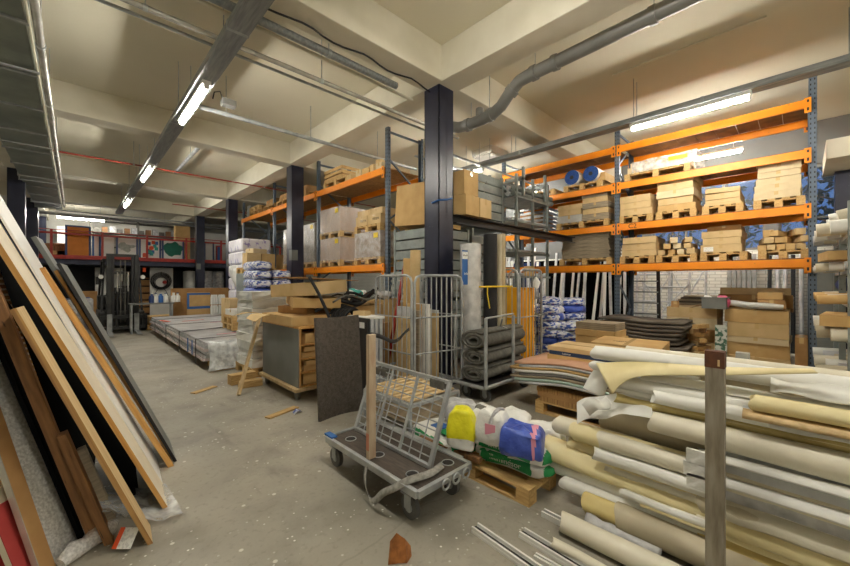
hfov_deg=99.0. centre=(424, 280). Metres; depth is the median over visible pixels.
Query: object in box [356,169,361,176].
cardboard box
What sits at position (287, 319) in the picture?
cardboard box
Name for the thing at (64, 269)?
board
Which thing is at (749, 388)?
roll
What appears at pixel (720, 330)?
card
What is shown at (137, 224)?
storage shelf
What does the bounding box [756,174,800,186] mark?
cardboard box
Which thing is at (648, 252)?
cardboard box
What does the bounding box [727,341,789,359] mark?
cardboard box
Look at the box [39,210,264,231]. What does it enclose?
conduit
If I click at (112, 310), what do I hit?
forklift
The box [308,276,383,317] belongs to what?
hoses
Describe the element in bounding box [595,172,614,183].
cardboard box
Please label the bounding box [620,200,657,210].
cardboard box
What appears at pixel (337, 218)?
load
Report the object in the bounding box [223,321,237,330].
wooden pallet
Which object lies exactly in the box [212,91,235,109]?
ceiling sensor
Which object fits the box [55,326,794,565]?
floor
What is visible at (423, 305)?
board
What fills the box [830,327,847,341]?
roll
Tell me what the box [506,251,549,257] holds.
shelf
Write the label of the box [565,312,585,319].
bag
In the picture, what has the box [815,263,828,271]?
roll
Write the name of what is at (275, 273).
bag
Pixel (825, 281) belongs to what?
board
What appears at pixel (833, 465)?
roll
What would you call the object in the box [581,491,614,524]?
roll
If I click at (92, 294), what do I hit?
cardboard box
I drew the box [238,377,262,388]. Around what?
timber offcut
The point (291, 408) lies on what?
timber offcut
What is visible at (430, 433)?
bag
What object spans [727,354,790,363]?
cardboard box
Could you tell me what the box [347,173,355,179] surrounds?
cardboard box
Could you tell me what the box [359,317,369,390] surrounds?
box
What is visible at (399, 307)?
board
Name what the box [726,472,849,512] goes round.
roll
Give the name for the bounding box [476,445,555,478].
bag
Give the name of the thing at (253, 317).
flap
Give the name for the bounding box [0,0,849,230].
ceiling
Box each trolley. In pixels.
[325,419,471,519]
[454,313,528,401]
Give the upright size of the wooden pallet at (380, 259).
0.144 m
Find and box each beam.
[0,141,48,220]
[0,155,371,209]
[0,180,316,226]
[0,287,102,545]
[40,75,416,184]
[168,0,640,230]
[267,0,620,180]
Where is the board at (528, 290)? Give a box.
[528,290,530,356]
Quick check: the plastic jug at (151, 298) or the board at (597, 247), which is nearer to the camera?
the board at (597, 247)
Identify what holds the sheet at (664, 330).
on the sheet at (662, 334)
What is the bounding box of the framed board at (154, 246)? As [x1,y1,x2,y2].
[139,239,160,257]
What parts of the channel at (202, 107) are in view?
hanger rod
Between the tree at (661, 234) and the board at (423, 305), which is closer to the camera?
the board at (423, 305)
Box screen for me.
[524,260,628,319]
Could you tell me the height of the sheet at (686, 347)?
0.109 m
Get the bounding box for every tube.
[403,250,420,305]
[730,300,783,309]
[767,256,771,287]
[775,255,779,287]
[783,269,786,287]
[791,255,795,353]
[799,254,803,334]
[807,273,807,334]
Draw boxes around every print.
[115,242,135,252]
[164,242,181,256]
[485,423,494,433]
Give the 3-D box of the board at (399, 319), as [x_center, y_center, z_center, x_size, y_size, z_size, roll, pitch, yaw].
[-0.270,0.879,4.602,0.044,0.858,0.260,0,0,-44]
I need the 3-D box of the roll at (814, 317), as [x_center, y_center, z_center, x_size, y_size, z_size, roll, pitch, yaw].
[6.205,0.576,4.860,0.150,0.160,1.384,0,0,-44]
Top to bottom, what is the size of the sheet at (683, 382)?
0.055 m
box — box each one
[82,291,96,313]
[102,227,107,231]
[109,226,114,232]
[124,228,129,233]
[131,228,136,233]
[139,294,149,298]
[140,307,149,311]
[141,280,149,284]
[141,287,149,291]
[145,230,150,234]
[147,314,168,324]
[152,229,157,235]
[221,297,237,322]
[225,308,236,315]
[242,253,260,266]
[246,248,266,253]
[247,205,253,216]
[261,254,274,267]
[262,312,330,326]
[270,280,346,296]
[276,255,283,268]
[278,305,330,314]
[286,295,340,307]
[304,185,321,189]
[304,188,316,191]
[331,303,385,321]
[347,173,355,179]
[353,310,370,315]
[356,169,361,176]
[356,216,367,226]
[358,209,369,217]
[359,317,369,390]
[362,167,369,174]
[368,213,394,224]
[369,164,375,171]
[370,206,395,214]
[376,162,409,172]
[377,298,402,370]
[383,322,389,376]
[395,182,460,229]
[453,169,477,196]
[453,194,478,217]
[475,198,490,219]
[520,213,552,230]
[524,266,533,275]
[547,353,601,362]
[548,341,624,355]
[549,350,614,361]
[557,214,582,225]
[558,203,582,210]
[558,208,582,216]
[575,328,625,336]
[576,334,627,342]
[582,191,614,198]
[582,201,614,209]
[582,212,614,222]
[583,195,614,203]
[583,206,614,214]
[590,336,669,349]
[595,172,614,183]
[620,193,657,203]
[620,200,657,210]
[620,207,657,219]
[622,243,663,250]
[622,249,657,256]
[623,236,664,244]
[628,158,694,177]
[630,152,694,167]
[656,187,701,200]
[657,177,702,186]
[657,180,701,192]
[658,195,700,205]
[658,202,702,216]
[667,305,722,318]
[667,316,722,329]
[671,301,678,306]
[686,328,714,342]
[686,340,714,351]
[701,243,744,253]
[702,229,746,239]
[703,236,745,245]
[704,200,746,209]
[705,186,741,194]
[705,190,744,201]
[705,197,744,203]
[707,224,744,231]
[718,294,792,308]
[720,288,790,294]
[725,307,789,324]
[727,321,788,339]
[727,335,791,346]
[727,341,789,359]
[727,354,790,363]
[754,188,801,206]
[755,180,801,193]
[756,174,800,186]
[756,299,785,309]
[757,167,800,179]
[758,159,801,173]
[758,292,782,299]
[795,334,807,365]
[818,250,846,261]
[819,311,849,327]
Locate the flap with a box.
[233,312,268,321]
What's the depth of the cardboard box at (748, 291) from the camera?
6.59 m
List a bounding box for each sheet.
[0,219,95,540]
[272,277,358,280]
[510,364,589,377]
[510,372,608,391]
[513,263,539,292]
[514,352,592,371]
[514,369,587,379]
[514,377,608,394]
[519,364,591,374]
[519,372,608,388]
[519,380,594,394]
[537,385,597,399]
[538,391,578,404]
[540,396,576,409]
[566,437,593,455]
[577,393,651,423]
[582,396,611,415]
[583,370,607,395]
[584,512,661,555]
[596,362,817,393]
[597,314,692,324]
[601,319,694,329]
[604,465,695,502]
[625,325,690,332]
[626,329,688,336]
[626,333,686,340]
[628,337,687,345]
[640,375,849,409]
[640,504,805,565]
[650,394,849,443]
[652,405,848,447]
[670,343,695,351]
[677,300,793,305]
[678,299,793,303]
[679,302,793,308]
[681,297,793,301]
[683,295,793,299]
[726,451,849,509]
[726,456,849,499]
[726,477,849,527]
[726,491,849,540]
[726,500,849,562]
[726,520,849,565]
[726,540,788,565]
[770,377,849,404]
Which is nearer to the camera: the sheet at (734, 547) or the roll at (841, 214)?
the sheet at (734, 547)
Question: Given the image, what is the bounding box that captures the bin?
[700,297,729,308]
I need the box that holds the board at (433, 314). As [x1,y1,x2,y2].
[432,313,438,376]
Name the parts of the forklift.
guard post, guard post, mast rail, mast rail, lift chain, driver seat, lift chain, cylinder rod, mast rail, mast rail, guard post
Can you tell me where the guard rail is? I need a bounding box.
[39,228,280,263]
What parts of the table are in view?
leg, leg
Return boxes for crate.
[236,273,245,296]
[324,165,358,182]
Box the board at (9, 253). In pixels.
[0,224,168,510]
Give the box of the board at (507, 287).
[507,287,527,357]
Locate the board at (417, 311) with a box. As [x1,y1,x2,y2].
[416,310,419,371]
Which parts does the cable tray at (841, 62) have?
hanger rod, hanger rod, hanger rod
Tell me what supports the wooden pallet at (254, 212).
on the rack at (386, 178)
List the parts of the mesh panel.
frame, cross frame, cross frame, frame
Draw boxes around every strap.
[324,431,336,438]
[363,458,443,504]
[370,328,408,342]
[479,285,512,308]
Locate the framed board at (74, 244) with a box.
[65,225,90,255]
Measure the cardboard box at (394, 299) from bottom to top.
1.190 m
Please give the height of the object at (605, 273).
2.675 m
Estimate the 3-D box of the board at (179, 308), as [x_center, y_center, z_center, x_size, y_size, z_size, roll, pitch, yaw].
[-7.261,0.865,11.780,1.640,1.270,0.040,0,0,-44]
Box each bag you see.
[101,488,180,548]
[208,339,238,371]
[243,261,271,270]
[243,270,271,278]
[243,279,270,287]
[243,287,270,290]
[268,270,290,278]
[268,279,290,284]
[412,418,476,452]
[445,397,475,420]
[446,405,475,451]
[473,402,494,418]
[475,440,552,466]
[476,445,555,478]
[499,418,544,461]
[505,406,530,423]
[530,420,565,440]
[533,277,540,287]
[536,305,560,313]
[536,313,559,321]
[536,342,548,351]
[537,321,560,328]
[539,297,562,304]
[539,329,559,337]
[539,336,558,344]
[549,305,564,311]
[556,330,575,339]
[557,313,565,319]
[558,339,575,341]
[560,322,576,330]
[562,297,584,304]
[563,305,585,312]
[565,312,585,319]
[718,295,730,306]
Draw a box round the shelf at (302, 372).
[301,369,315,373]
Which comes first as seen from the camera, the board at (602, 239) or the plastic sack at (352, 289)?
the plastic sack at (352, 289)
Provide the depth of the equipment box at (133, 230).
17.50 m
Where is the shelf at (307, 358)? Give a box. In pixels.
[301,356,314,360]
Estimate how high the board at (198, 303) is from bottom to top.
1.140 m
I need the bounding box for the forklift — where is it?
[96,253,146,336]
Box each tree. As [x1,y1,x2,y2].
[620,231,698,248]
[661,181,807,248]
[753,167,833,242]
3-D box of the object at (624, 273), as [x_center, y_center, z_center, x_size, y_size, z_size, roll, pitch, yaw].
[5.276,0.298,9.586,0.073,2.415,0.488,0,0,27]
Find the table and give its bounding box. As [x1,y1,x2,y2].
[128,302,173,333]
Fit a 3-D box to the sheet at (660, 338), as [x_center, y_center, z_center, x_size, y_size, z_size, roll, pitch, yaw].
[4.092,1.015,6.930,0.721,0.092,1.367,0,0,-44]
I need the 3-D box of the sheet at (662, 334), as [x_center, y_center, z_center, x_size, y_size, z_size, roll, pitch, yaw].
[4.080,0.946,6.943,0.721,0.086,1.471,0,0,-44]
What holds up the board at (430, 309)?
in the roll cage at (412, 317)
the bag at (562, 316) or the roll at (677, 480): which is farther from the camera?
the bag at (562, 316)
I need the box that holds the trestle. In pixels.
[679,304,793,334]
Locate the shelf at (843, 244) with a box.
[834,200,849,370]
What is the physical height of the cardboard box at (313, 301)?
0.178 m
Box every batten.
[77,445,115,520]
[419,435,481,463]
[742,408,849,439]
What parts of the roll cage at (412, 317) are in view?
panel frame, panel frame, panel frame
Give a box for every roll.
[183,271,194,287]
[205,271,212,287]
[213,271,223,287]
[460,243,480,389]
[461,324,524,348]
[461,355,522,381]
[463,340,525,364]
[483,233,496,327]
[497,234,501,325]
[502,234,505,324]
[545,435,704,516]
[549,462,638,503]
[549,537,606,565]
[552,416,641,439]
[558,475,704,534]
[559,511,680,565]
[565,170,592,185]
[569,422,685,474]
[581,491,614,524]
[583,166,604,181]
[588,361,700,380]
[590,346,849,387]
[592,446,704,497]
[596,431,848,512]
[599,414,704,451]
[614,393,849,452]
[614,501,768,565]
[616,387,651,398]
[619,378,749,406]
[619,489,704,527]
[625,346,849,376]
[647,411,849,484]
[653,390,769,427]
[690,375,806,397]
[696,495,849,564]
[697,514,785,557]
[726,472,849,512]
[726,488,849,529]
[748,394,849,427]
[749,388,804,397]
[772,514,847,540]
[812,347,846,356]
[813,236,837,245]
[813,292,838,298]
[813,315,818,325]
[814,231,841,241]
[814,320,818,330]
[814,354,846,364]
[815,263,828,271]
[815,293,846,300]
[815,364,846,369]
[816,223,846,236]
[816,325,846,337]
[817,295,847,303]
[823,350,846,355]
[824,240,838,243]
[825,358,846,364]
[827,235,843,239]
[828,213,837,220]
[829,262,843,270]
[830,219,847,233]
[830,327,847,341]
[835,208,846,219]
[844,261,847,269]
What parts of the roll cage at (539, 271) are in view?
panel frame, panel frame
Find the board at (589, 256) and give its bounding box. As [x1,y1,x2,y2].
[562,253,620,258]
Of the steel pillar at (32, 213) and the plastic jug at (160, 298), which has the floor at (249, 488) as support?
the steel pillar at (32, 213)
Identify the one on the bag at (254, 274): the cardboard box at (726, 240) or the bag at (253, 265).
the bag at (253, 265)
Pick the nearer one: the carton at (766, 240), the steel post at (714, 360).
the steel post at (714, 360)
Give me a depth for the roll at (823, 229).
4.15 m
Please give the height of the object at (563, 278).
2.680 m
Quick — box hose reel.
[150,272,171,301]
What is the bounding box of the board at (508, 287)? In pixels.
[508,287,533,355]
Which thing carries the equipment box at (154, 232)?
on the storage shelf at (137, 224)
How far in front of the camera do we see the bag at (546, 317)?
6.91 m
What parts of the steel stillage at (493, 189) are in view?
corner post, panel, corner post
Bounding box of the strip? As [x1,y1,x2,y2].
[0,222,75,343]
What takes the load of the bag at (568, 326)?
on the bag at (561, 334)
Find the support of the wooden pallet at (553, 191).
on the rack at (792, 112)
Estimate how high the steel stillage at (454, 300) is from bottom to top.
1.200 m
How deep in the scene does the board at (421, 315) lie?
4.71 m
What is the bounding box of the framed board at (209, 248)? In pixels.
[205,243,213,259]
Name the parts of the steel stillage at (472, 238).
corner post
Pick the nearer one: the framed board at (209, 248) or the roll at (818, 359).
the roll at (818, 359)
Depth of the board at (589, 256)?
8.03 m
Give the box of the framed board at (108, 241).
[104,237,113,255]
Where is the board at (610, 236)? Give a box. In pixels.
[572,234,621,240]
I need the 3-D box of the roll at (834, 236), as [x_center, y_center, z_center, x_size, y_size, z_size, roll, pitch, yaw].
[5.462,-0.594,4.075,0.150,0.160,1.284,0,0,-44]
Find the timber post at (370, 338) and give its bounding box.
[366,334,375,459]
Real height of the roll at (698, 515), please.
0.074 m
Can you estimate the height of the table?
0.858 m
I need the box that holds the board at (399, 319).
[396,316,409,377]
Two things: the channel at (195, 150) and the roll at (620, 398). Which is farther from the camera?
the channel at (195, 150)
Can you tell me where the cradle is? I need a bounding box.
[488,166,546,201]
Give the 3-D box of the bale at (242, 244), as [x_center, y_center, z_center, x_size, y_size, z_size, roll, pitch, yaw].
[-4.993,-1.018,10.536,0.820,0.355,0.580,0,0,-44]
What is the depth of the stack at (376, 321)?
4.62 m
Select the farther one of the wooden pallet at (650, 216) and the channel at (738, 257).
the channel at (738, 257)
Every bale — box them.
[229,240,235,252]
[229,252,237,264]
[229,278,235,289]
[229,290,235,297]
[235,238,270,251]
[235,251,269,264]
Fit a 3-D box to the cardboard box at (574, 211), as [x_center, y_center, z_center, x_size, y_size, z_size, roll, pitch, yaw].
[3.579,-1.571,8.588,0.734,0.127,0.530,0,0,-44]
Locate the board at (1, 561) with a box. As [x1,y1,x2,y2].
[0,555,4,565]
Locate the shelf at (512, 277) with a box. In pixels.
[507,276,549,278]
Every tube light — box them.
[56,207,104,221]
[123,197,131,207]
[140,163,154,181]
[178,79,210,125]
[469,166,483,172]
[630,90,751,131]
[693,143,743,160]
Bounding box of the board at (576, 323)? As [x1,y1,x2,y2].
[576,323,624,327]
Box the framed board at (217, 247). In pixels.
[216,246,219,259]
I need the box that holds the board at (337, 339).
[314,315,362,421]
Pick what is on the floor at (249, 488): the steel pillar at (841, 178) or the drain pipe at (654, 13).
the steel pillar at (841, 178)
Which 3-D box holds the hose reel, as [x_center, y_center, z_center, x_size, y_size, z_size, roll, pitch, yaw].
[-11.495,0.298,15.815,0.764,1.407,0.102,0,0,-41]
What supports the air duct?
hanging from the ceiling
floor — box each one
[39,258,225,268]
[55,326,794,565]
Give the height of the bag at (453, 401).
0.225 m
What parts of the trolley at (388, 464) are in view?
rail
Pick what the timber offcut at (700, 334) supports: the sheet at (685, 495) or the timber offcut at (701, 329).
the timber offcut at (701, 329)
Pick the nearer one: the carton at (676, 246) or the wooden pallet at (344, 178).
the carton at (676, 246)
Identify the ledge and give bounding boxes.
[823,136,849,176]
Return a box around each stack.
[236,291,288,367]
[347,315,384,399]
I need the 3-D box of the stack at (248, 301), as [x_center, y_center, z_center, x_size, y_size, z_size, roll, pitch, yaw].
[-2.658,0.763,6.166,0.850,1.181,0.818,0,0,-44]
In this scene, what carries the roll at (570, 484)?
on the roll
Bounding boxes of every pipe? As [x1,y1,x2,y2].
[29,0,65,207]
[53,141,374,206]
[95,0,423,130]
[120,0,458,138]
[172,204,316,221]
[453,0,702,132]
[511,185,552,201]
[511,190,552,205]
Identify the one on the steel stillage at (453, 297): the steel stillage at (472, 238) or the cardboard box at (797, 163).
the steel stillage at (472, 238)
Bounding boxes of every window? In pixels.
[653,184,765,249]
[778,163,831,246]
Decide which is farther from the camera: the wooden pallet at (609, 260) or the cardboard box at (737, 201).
the wooden pallet at (609, 260)
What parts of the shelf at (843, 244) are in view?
post, post, frame, frame, post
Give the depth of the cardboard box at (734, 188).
6.36 m
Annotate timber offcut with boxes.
[190,386,216,393]
[228,370,255,385]
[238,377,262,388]
[265,406,298,418]
[692,324,708,328]
[693,345,710,349]
[694,350,704,353]
[695,332,708,336]
[695,337,706,342]
[699,328,706,331]
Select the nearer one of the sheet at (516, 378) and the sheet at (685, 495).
the sheet at (685, 495)
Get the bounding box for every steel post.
[704,349,725,565]
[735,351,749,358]
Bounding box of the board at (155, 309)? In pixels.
[150,268,172,314]
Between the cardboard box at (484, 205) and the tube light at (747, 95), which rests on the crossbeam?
the cardboard box at (484, 205)
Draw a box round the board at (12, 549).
[0,479,30,565]
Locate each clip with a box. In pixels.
[683,459,704,479]
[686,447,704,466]
[686,472,704,491]
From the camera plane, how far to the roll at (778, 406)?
1.65 m
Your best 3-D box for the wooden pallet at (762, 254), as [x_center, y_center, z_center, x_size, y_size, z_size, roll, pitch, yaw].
[6.013,-0.433,6.082,0.800,0.144,0.593,0,0,-44]
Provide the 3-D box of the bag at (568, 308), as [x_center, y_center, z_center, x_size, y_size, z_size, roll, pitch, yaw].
[3.046,0.550,7.408,0.423,0.160,0.361,0,0,38]
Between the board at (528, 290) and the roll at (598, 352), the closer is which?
the roll at (598, 352)
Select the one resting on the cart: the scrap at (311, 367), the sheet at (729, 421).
the scrap at (311, 367)
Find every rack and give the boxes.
[241,126,422,294]
[485,173,549,298]
[502,76,816,366]
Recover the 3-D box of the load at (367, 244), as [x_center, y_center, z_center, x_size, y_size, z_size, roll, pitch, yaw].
[-0.909,-0.729,7.841,0.851,0.584,0.928,0,0,-44]
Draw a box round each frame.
[635,272,672,318]
[642,272,690,317]
[668,271,706,305]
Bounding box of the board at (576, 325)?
[576,325,624,329]
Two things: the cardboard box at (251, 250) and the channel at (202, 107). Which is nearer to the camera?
the channel at (202, 107)
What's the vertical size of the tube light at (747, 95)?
0.110 m
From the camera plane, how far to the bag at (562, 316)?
7.15 m
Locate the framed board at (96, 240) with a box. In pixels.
[92,236,100,255]
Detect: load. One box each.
[284,230,286,263]
[304,223,328,261]
[320,206,364,233]
[320,237,364,260]
[355,230,399,257]
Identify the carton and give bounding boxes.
[57,251,64,254]
[658,250,667,255]
[663,243,672,250]
[668,237,677,244]
[668,249,677,254]
[673,243,685,249]
[677,249,689,254]
[682,237,691,243]
[684,243,697,248]
[687,248,700,253]
[758,245,767,250]
[759,237,773,244]
[763,230,774,237]
[767,244,775,250]
[770,230,787,236]
[772,237,783,244]
[776,244,785,250]
[780,236,792,243]
[786,243,795,249]
[787,228,805,237]
[793,235,807,242]
[796,243,805,249]
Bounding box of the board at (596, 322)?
[576,319,624,325]
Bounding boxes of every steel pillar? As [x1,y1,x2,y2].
[7,167,25,261]
[26,197,38,282]
[39,216,46,253]
[195,216,204,287]
[226,199,237,289]
[287,165,303,282]
[424,84,455,384]
[834,169,849,348]
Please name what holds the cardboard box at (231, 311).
on the wooden pallet at (229, 318)
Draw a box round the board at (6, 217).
[0,195,162,482]
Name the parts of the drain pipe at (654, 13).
hanger rod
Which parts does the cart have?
grey panel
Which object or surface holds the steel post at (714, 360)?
on the floor at (249, 488)
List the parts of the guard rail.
rail post, rail post, rail, rail post, rail, rail, rail post, rail post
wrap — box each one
[0,361,118,565]
[229,265,237,286]
[634,148,704,171]
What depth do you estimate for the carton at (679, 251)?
6.79 m
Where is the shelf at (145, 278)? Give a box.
[139,278,149,312]
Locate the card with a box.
[715,325,726,356]
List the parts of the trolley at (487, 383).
trolley frame, hoop post, hoop post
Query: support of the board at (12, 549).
on the floor at (249, 488)
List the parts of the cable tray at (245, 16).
hanger rod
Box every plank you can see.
[10,306,152,544]
[39,267,173,467]
[54,270,170,457]
[56,430,113,545]
[236,318,260,395]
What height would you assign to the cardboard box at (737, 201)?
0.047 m
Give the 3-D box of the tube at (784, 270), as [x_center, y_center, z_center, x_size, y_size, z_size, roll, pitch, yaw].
[7.607,0.435,7.670,0.266,2.136,0.070,0,0,-44]
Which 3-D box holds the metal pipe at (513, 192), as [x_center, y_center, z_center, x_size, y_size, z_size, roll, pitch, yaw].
[2.391,-1.810,8.001,1.650,0.101,0.104,0,0,-44]
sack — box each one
[334,288,365,298]
[377,291,393,298]
[475,406,508,446]
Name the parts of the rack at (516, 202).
post, post, post, post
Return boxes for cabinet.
[174,226,189,258]
[205,233,225,260]
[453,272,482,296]
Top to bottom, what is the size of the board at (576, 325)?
0.025 m
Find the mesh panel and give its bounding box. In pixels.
[354,361,452,468]
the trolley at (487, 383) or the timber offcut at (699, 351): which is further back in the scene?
the timber offcut at (699, 351)
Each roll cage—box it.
[375,274,462,390]
[506,268,542,357]
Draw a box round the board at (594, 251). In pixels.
[562,250,621,255]
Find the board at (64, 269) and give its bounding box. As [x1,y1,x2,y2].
[56,263,176,461]
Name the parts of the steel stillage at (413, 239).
corner post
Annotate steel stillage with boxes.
[394,228,468,296]
[394,297,459,359]
[453,232,482,290]
[453,297,482,328]
[455,168,502,234]
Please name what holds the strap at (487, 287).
attached to the roll at (489, 240)
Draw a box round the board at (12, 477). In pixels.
[0,407,55,565]
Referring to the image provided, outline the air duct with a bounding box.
[0,0,61,209]
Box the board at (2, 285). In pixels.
[0,271,76,554]
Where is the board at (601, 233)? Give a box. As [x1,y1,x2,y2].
[569,232,621,236]
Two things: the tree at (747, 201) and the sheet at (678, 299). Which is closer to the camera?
the sheet at (678, 299)
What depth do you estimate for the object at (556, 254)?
11.03 m
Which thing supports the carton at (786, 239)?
on the carton at (789, 245)
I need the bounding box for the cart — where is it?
[259,321,316,399]
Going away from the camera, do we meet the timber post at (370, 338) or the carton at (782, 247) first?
the timber post at (370, 338)
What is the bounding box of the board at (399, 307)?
[398,306,409,316]
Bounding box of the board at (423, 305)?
[416,303,429,380]
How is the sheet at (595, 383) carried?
hanging from the roll at (592, 364)
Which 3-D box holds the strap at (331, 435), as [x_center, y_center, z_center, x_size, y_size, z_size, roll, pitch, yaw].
[-0.767,1.255,2.956,0.050,0.012,0.120,0,0,-44]
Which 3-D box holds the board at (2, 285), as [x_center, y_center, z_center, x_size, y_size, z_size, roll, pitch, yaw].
[-2.347,0.462,2.016,0.730,2.106,0.260,0,0,-4]
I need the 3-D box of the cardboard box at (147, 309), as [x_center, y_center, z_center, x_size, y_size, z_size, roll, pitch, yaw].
[-12.244,1.258,15.769,0.500,0.200,0.300,0,0,-44]
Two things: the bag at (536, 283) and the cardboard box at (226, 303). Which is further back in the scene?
the cardboard box at (226, 303)
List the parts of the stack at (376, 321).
frame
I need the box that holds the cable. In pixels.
[268,8,429,92]
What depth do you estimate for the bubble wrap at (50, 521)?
1.97 m
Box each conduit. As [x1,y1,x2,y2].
[23,0,61,206]
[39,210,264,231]
[39,211,279,234]
[56,209,283,231]
[192,0,412,100]
[205,0,397,88]
[453,138,539,186]
[453,142,509,185]
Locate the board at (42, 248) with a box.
[31,236,138,407]
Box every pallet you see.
[200,357,235,370]
[223,314,238,323]
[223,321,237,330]
[236,267,277,272]
[236,361,262,376]
[249,205,265,211]
[249,209,262,215]
[263,203,281,210]
[276,198,286,205]
[304,190,313,195]
[304,261,328,267]
[320,230,361,239]
[320,259,364,266]
[323,174,347,188]
[354,223,411,233]
[354,256,400,264]
[363,375,459,432]
[464,451,555,507]
[535,397,599,426]
[537,189,562,194]
[556,218,614,229]
[559,257,614,265]
[563,180,608,192]
[620,213,655,222]
[620,255,655,263]
[624,162,695,181]
[656,208,701,219]
[656,253,699,261]
[700,251,751,260]
[702,202,747,214]
[753,195,805,209]
[758,248,807,258]
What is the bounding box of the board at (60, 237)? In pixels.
[57,226,64,242]
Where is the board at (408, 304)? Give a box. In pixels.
[407,303,421,314]
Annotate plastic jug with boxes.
[149,293,153,302]
[154,293,157,302]
[158,293,162,302]
[163,293,168,301]
[171,293,175,301]
[176,293,179,301]
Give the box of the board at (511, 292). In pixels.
[507,288,516,323]
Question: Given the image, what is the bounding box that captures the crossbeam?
[453,214,574,242]
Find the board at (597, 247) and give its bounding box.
[561,246,621,251]
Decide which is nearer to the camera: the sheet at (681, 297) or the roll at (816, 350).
the roll at (816, 350)
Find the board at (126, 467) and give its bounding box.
[2,276,139,502]
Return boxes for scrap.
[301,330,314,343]
[301,345,314,351]
[301,350,314,357]
[301,358,315,365]
[301,364,315,370]
[301,372,315,384]
[367,299,383,302]
[388,533,411,564]
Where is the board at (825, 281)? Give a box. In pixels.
[817,250,833,347]
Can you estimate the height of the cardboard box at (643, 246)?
0.127 m
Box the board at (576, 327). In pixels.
[576,327,624,331]
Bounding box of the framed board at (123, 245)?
[115,236,137,254]
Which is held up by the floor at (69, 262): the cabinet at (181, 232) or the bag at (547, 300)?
the cabinet at (181, 232)
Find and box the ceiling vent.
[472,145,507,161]
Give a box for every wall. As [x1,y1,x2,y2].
[39,265,225,314]
[47,210,283,258]
[304,114,849,350]
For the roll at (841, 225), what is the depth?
3.89 m
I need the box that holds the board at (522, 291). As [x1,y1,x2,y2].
[521,290,524,358]
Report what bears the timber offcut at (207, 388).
on the floor at (249, 488)
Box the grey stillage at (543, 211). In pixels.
[513,207,557,234]
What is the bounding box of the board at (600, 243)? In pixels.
[562,242,620,248]
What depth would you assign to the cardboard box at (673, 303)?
6.65 m
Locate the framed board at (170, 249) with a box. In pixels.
[162,241,183,258]
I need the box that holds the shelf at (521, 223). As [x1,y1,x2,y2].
[503,219,549,228]
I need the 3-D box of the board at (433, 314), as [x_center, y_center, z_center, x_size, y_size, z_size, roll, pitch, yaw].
[0.080,0.871,4.939,0.044,0.874,0.260,0,0,-44]
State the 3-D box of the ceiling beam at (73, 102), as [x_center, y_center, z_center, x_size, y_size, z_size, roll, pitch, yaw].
[-3.197,-3.050,8.934,14.200,0.500,0.380,0,0,-44]
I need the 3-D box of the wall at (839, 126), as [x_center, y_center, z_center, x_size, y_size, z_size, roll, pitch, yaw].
[1.187,-0.900,14.759,0.200,4.800,28.800,0,0,-44]
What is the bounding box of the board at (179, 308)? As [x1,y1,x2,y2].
[171,288,228,315]
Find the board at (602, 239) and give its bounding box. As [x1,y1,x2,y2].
[562,238,620,244]
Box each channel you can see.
[174,147,199,173]
[198,76,416,170]
[727,270,731,321]
[732,256,735,287]
[737,256,740,287]
[742,270,745,287]
[747,270,750,287]
[752,254,756,287]
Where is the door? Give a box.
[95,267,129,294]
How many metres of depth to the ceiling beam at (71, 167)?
10.90 m
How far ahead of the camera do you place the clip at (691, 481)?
1.84 m
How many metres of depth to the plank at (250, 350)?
5.01 m
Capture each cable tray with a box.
[115,0,274,213]
[344,7,849,205]
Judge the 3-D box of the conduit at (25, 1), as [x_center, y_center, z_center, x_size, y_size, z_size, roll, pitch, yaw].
[-5.433,-2.470,5.180,0.024,0.024,19.000,0,0,-44]
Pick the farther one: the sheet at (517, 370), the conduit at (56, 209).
the conduit at (56, 209)
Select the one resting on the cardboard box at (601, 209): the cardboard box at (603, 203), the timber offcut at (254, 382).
the cardboard box at (603, 203)
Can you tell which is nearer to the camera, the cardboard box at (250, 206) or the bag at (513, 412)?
the bag at (513, 412)
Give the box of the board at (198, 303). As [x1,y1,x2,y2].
[187,292,209,314]
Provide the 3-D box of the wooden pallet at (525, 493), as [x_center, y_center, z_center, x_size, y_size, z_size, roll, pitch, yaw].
[0.578,1.444,2.988,0.660,0.112,1.000,0,0,-44]
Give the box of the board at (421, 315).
[421,315,421,377]
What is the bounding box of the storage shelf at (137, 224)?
[90,220,173,255]
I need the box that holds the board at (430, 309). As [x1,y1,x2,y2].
[430,309,430,374]
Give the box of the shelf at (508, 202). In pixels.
[503,195,549,209]
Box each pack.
[150,314,237,363]
[210,295,217,304]
[210,305,217,314]
[218,294,224,303]

